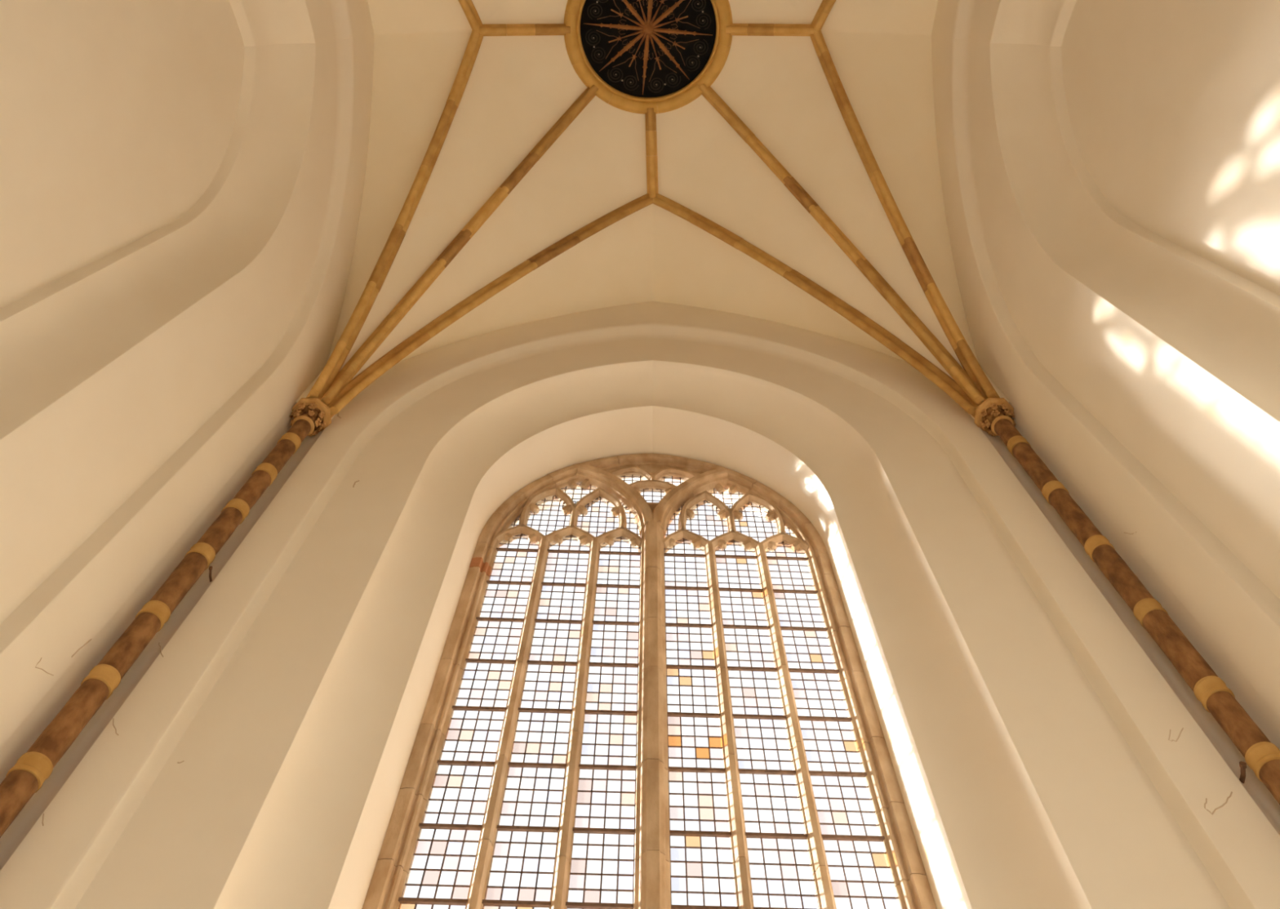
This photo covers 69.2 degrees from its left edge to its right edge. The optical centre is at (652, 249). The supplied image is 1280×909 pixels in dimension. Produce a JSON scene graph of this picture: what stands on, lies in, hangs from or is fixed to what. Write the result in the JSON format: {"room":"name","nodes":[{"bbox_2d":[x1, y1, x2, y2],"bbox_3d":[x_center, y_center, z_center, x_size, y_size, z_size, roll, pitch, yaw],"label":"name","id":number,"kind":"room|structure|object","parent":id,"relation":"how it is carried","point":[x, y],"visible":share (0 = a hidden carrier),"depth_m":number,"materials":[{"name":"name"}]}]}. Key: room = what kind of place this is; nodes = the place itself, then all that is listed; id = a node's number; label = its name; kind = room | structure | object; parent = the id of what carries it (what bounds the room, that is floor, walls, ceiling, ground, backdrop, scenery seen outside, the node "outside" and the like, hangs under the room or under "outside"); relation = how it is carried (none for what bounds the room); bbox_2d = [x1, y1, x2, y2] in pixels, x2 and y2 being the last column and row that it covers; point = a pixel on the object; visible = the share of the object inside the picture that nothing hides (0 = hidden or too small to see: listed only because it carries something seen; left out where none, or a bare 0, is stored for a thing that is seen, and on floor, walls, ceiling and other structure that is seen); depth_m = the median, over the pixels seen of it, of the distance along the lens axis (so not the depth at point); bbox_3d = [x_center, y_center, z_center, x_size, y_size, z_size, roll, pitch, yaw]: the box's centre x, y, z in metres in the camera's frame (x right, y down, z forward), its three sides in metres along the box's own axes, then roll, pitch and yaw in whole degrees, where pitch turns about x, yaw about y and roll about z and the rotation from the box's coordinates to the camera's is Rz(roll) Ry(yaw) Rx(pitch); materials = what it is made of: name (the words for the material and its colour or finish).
{"room":"church interior","nodes":[
{"label":"church interior","id":0,"kind":"room"},
{"bbox_2d":[0,0,373,747],"bbox_3d":[-5.165,-1.195,7.214,0.950,17.726,8.900,0,-74,0],"label":"wall","id":1,"kind":"structure","parent":0,"point":[182,181],"depth_m":9.60,"materials":[{"name":"paint"}]},
{"bbox_2d":[0,301,1279,908],"bbox_3d":[0.000,4.491,9.360,12.600,18.700,2.633,0,-74,0],"label":"wall","id":2,"kind":"structure","parent":0,"point":[1041,757],"depth_m":8.67,"materials":[{"name":"paint"}]},
{"bbox_2d":[0,401,325,870],"bbox_3d":[-4.540,3.671,7.199,0.541,15.000,0.191,35,-77,-9],"label":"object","id":3,"kind":"structure","parent":2,"relation":"attached to","point":[22,739],"depth_m":8.03,"materials":[{"name":"paint"}]},
{"bbox_2d":[208,565,212,582],"bbox_3d":[-4.327,3.178,9.073,0.034,0.040,0.169,5,-74,-2],"label":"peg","id":4,"kind":"object","parent":2,"relation":"attached to","point":[210,566],"visible":1,"depth_m":9.06,"materials":[{"name":"metal"}]},
{"bbox_2d":[362,453,937,908],"bbox_3d":[-0.004,5.029,8.332,4.740,12.907,0.550,2,-74,-1],"label":"window","id":5,"kind":"structure","parent":2,"relation":"in","point":[652,852],"depth_m":9.69,"materials":[{"name":"stone"}]},
{"bbox_2d":[398,533,538,908],"bbox_3d":[-1.764,5.179,7.661,0.565,10.020,0.036,2,-74,-1],"label":"lattice","id":6,"kind":"object","parent":5,"relation":"attached to","point":[434,900],"visible":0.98,"depth_m":9.04,"materials":[{"name":"clear glass"}]},
{"bbox_2d":[511,514,522,536],"bbox_3d":[-1.954,3.697,12.826,0.414,0.912,0.008,2,-74,-1],"label":"lattice","id":7,"kind":"object","parent":5,"relation":"attached to","point":[514,524],"visible":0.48,"depth_m":12.64,"materials":[{"name":"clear glass"}]},
{"bbox_2d":[481,534,590,908],"bbox_3d":[-1.094,5.202,7.668,0.565,10.020,0.036,2,-74,-1],"label":"lattice","id":8,"kind":"object","parent":5,"relation":"attached to","point":[500,902],"visible":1,"depth_m":9.05,"materials":[{"name":"clear glass"}]},
{"bbox_2d":[522,495,576,542],"bbox_3d":[-1.435,3.696,12.899,0.674,1.272,0.009,2,-74,-1],"label":"lattice","id":9,"kind":"object","parent":5,"relation":"attached to","point":[544,500],"visible":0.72,"depth_m":12.84,"materials":[{"name":"clear glass"}]},
{"bbox_2d":[555,484,598,509],"bbox_3d":[-1.095,3.547,13.459,0.614,0.812,0.009,2,-74,-1],"label":"lattice","id":10,"kind":"object","parent":5,"relation":"attached to","point":[566,488],"visible":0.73,"depth_m":13.46,"materials":[{"name":"clear glass"}]},
{"bbox_2d":[571,497,623,543],"bbox_3d":[-0.755,3.719,12.905,0.674,1.272,0.009,2,-74,-1],"label":"lattice","id":11,"kind":"object","parent":5,"relation":"attached to","point":[600,501],"visible":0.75,"depth_m":12.84,"materials":[{"name":"clear glass"}]},
{"bbox_2d":[565,537,640,908],"bbox_3d":[-0.427,5.224,7.675,0.565,10.020,0.036,2,-74,-1],"label":"lattice","id":12,"kind":"object","parent":5,"relation":"attached to","point":[588,830],"visible":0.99,"depth_m":9.05,"materials":[{"name":"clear glass"}]},
{"bbox_2d":[620,506,639,539],"bbox_3d":[-0.265,3.755,12.843,0.334,0.912,0.008,2,-74,-1],"label":"lattice","id":13,"kind":"object","parent":5,"relation":"attached to","point":[629,513],"visible":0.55,"depth_m":12.78,"materials":[{"name":"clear glass"}]},
{"bbox_2d":[621,474,648,489],"bbox_3d":[-0.365,3.471,13.817,0.614,0.582,0.009,2,-74,-1],"label":"lattice","id":14,"kind":"object","parent":5,"relation":"attached to","point":[624,476],"visible":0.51,"depth_m":13.93,"materials":[{"name":"clear glass"}]},
{"bbox_2d":[625,488,679,511],"bbox_3d":[-0.005,3.599,13.417,0.774,0.642,0.009,2,-74,-1],"label":"lattice","id":15,"kind":"object","parent":5,"relation":"attached to","point":[643,491],"visible":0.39,"depth_m":13.47,"materials":[{"name":"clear glass"}]},
{"bbox_2d":[656,475,683,489],"bbox_3d":[0.354,3.495,13.824,0.614,0.582,0.008,2,-74,-1],"label":"lattice","id":16,"kind":"object","parent":5,"relation":"attached to","point":[664,477],"visible":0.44,"depth_m":13.92,"materials":[{"name":"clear glass"}]},
{"bbox_2d":[665,505,684,541],"bbox_3d":[0.254,3.773,12.848,0.334,0.912,0.008,2,-74,-1],"label":"lattice","id":17,"kind":"object","parent":5,"relation":"attached to","point":[674,513],"visible":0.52,"depth_m":12.78,"materials":[{"name":"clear glass"}]},
{"bbox_2d":[663,538,738,908],"bbox_3d":[0.417,5.253,7.683,0.565,10.020,0.037,2,-74,-1],"label":"lattice","id":18,"kind":"object","parent":5,"relation":"attached to","point":[682,769],"visible":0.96,"depth_m":9.13,"materials":[{"name":"clear glass"}]},
{"bbox_2d":[681,500,733,546],"bbox_3d":[0.744,3.770,12.920,0.674,1.272,0.009,2,-74,-1],"label":"lattice","id":19,"kind":"object","parent":5,"relation":"attached to","point":[704,504],"visible":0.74,"depth_m":12.85,"materials":[{"name":"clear glass"}]},
{"bbox_2d":[706,488,749,514],"bbox_3d":[1.084,3.621,13.481,0.614,0.812,0.009,2,-74,-1],"label":"lattice","id":20,"kind":"object","parent":5,"relation":"attached to","point":[714,493],"visible":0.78,"depth_m":13.48,"materials":[{"name":"clear glass"}]},
{"bbox_2d":[728,501,783,548],"bbox_3d":[1.424,3.793,12.927,0.674,1.272,0.009,2,-74,-1],"label":"lattice","id":21,"kind":"object","parent":5,"relation":"attached to","point":[744,506],"visible":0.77,"depth_m":12.86,"materials":[{"name":"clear glass"}]},
{"bbox_2d":[715,539,819,908],"bbox_3d":[1.084,5.276,7.689,0.565,10.020,0.036,2,-74,-1],"label":"lattice","id":22,"kind":"object","parent":5,"relation":"attached to","point":[760,835],"visible":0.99,"depth_m":9.21,"materials":[{"name":"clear glass"}]},
{"bbox_2d":[782,527,793,544],"bbox_3d":[1.943,3.831,12.864,0.414,0.912,0.008,2,-74,-1],"label":"lattice","id":23,"kind":"object","parent":5,"relation":"attached to","point":[789,533],"visible":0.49,"depth_m":12.67,"materials":[{"name":"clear glass"}]},
{"bbox_2d":[765,543,900,908],"bbox_3d":[1.754,5.299,7.696,0.565,10.020,0.036,2,-74,-1],"label":"lattice","id":24,"kind":"object","parent":5,"relation":"attached to","point":[824,773],"visible":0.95,"depth_m":9.34,"materials":[{"name":"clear glass"}]},
{"bbox_2d":[981,401,1279,835],"bbox_3d":[4.540,3.671,7.199,0.541,15.000,0.191,-35,-77,9],"label":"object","id":25,"kind":"structure","parent":2,"relation":"attached to","point":[1246,695],"depth_m":8.34,"materials":[{"name":"paint"}]},
{"bbox_2d":[1239,760,1246,782],"bbox_3d":[4.316,3.832,6.797,0.053,0.053,0.170,0,-74,0],"label":"peg","id":26,"kind":"object","parent":2,"relation":"attached to","point":[1242,765],"visible":1,"depth_m":6.78,"materials":[{"name":"wood"}]},
{"bbox_2d":[295,0,1009,420],"bbox_3d":[0.000,-3.002,13.481,9.400,5.270,9.500,0,-74,0],"label":"ceiling","id":27,"kind":"structure","parent":0,"point":[517,88],"depth_m":15.63,"materials":[{"name":"paint"}]},
{"bbox_2d":[306,27,483,399],"bbox_3d":[-3.711,-0.858,13.957,0.203,5.118,4.880,18,-75,-5],"label":"rib","id":28,"kind":"object","parent":27,"relation":"attached to","point":[359,315],"visible":0.99,"depth_m":14.24,"materials":[{"name":"stone"}]},
{"bbox_2d":[320,84,598,406],"bbox_3d":[-2.700,-0.388,14.236,0.201,5.384,5.038,42,-78,-11],"label":"rib","id":29,"kind":"object","parent":27,"relation":"attached to","point":[371,344],"visible":0.99,"depth_m":14.51,"materials":[{"name":"stone"}]},
{"bbox_2d":[457,0,482,33],"bbox_3d":[-3.710,-5.137,12.725,0.202,5.116,4.749,-18,-75,5],"label":"rib","id":30,"kind":"object","parent":27,"relation":"attached to","point":[468,6],"visible":0.97,"depth_m":15.43,"materials":[{"name":"stone"}]},
{"bbox_2d":[328,193,655,417],"bbox_3d":[-2.166,0.611,14.381,4.794,5.117,0.200,-22,-75,6],"label":"rib","id":31,"kind":"object","parent":27,"relation":"attached to","point":[356,385],"visible":0.98,"depth_m":14.50,"materials":[{"name":"stone"}]},
{"bbox_2d":[479,23,570,35],"bbox_3d":[-2.180,-3.739,15.786,1.557,0.550,0.198,0,-74,0],"label":"rib","id":32,"kind":"object","parent":27,"relation":"attached to","point":[487,29],"visible":0.98,"depth_m":15.72,"materials":[{"name":"stone"}]},
{"bbox_2d":[564,0,732,114],"bbox_3d":[-0.080,-3.798,15.991,2.908,0.325,2.908,0,-74,0],"label":"ring","id":33,"kind":"object","parent":27,"relation":"attached to","point":[717,60],"visible":0.96,"depth_m":16.07,"materials":[{"name":"stone"}]},
{"bbox_2d":[580,0,715,97],"bbox_3d":[-0.080,-3.809,16.027,2.380,0.170,2.380,0,-74,0],"label":"roundel","id":34,"kind":"object","parent":33,"relation":"attached to","point":[640,48],"visible":0.99,"depth_m":16.08,"materials":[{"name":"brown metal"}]},
{"bbox_2d":[644,107,657,197],"bbox_3d":[-0.022,-1.706,16.372,0.200,0.550,1.587,-2,-74,0],"label":"rib","id":35,"kind":"object","parent":27,"relation":"attached to","point":[650,117],"visible":1,"depth_m":16.30,"materials":[{"name":"stone"}]},
{"bbox_2d":[725,23,813,35],"bbox_3d":[1.995,-3.739,15.786,1.509,0.550,0.203,0,-74,0],"label":"rib","id":36,"kind":"object","parent":27,"relation":"attached to","point":[738,29],"visible":0.99,"depth_m":15.72,"materials":[{"name":"stone"}]},
{"bbox_2d":[649,193,977,417],"bbox_3d":[2.166,0.611,14.381,4.794,5.117,0.204,22,-75,-6],"label":"rib","id":37,"kind":"object","parent":27,"relation":"attached to","point":[943,380],"visible":0.98,"depth_m":14.47,"materials":[{"name":"stone"}]},
{"bbox_2d":[810,0,835,33],"bbox_3d":[3.606,-5.137,12.724,0.202,5.117,4.821,21,-75,-6],"label":"rib","id":38,"kind":"object","parent":27,"relation":"attached to","point":[826,6],"visible":0.98,"depth_m":15.43,"materials":[{"name":"stone"}]},
{"bbox_2d":[698,84,985,405],"bbox_3d":[2.630,-0.395,14.233,0.203,5.386,5.147,-43,-78,11],"label":"rib","id":39,"kind":"object","parent":27,"relation":"attached to","point":[939,351],"visible":0.98,"depth_m":14.53,"materials":[{"name":"stone"}]},
{"bbox_2d":[809,27,999,399],"bbox_3d":[3.606,-0.858,13.957,0.202,5.119,4.950,-20,-75,6],"label":"rib","id":40,"kind":"object","parent":27,"relation":"attached to","point":[963,352],"visible":0.99,"depth_m":14.23,"materials":[{"name":"stone"}]},
{"bbox_2d":[931,0,1279,717],"bbox_3d":[5.167,-1.195,7.214,0.946,17.726,8.900,0,-74,0],"label":"wall","id":41,"kind":"structure","parent":0,"point":[1109,170],"depth_m":9.96,"materials":[{"name":"paint"}]},
{"bbox_3d":[0.000,-5.441,-3.326,27.000,0.182,34.000,0,-74,0],"label":"floor","id":42,"kind":"structure","parent":0,"visible":0},
{"bbox_2d":[0,418,311,837],"bbox_3d":[-4.470,3.969,5.908,0.248,12.355,0.248,-44,-78,11],"label":"shaft","id":43,"kind":"object","parent":42,"relation":"on","point":[34,766],"visible":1,"depth_m":7.83,"materials":[{"name":"stone"}]},
{"bbox_2d":[289,397,331,435],"bbox_3d":[-4.470,2.210,12.010,0.499,0.375,0.499,0,-74,0],"label":"capital","id":44,"kind":"object","parent":43,"relation":"on","point":[313,410],"visible":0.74,"depth_m":12.01,"materials":[{"name":"stone"}]},
{"bbox_2d":[994,418,1279,804],"bbox_3d":[4.470,3.969,5.908,0.248,12.355,0.248,-44,-78,11],"label":"shaft","id":45,"kind":"object","parent":42,"relation":"on","point":[1260,755],"visible":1,"depth_m":8.09,"materials":[{"name":"stone"}]},
{"bbox_2d":[973,397,1015,435],"bbox_3d":[4.470,2.210,12.010,0.499,0.375,0.499,0,-74,0],"label":"capital","id":46,"kind":"object","parent":45,"relation":"on","point":[992,410],"visible":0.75,"depth_m":12.02,"materials":[{"name":"stone"}]}
]}

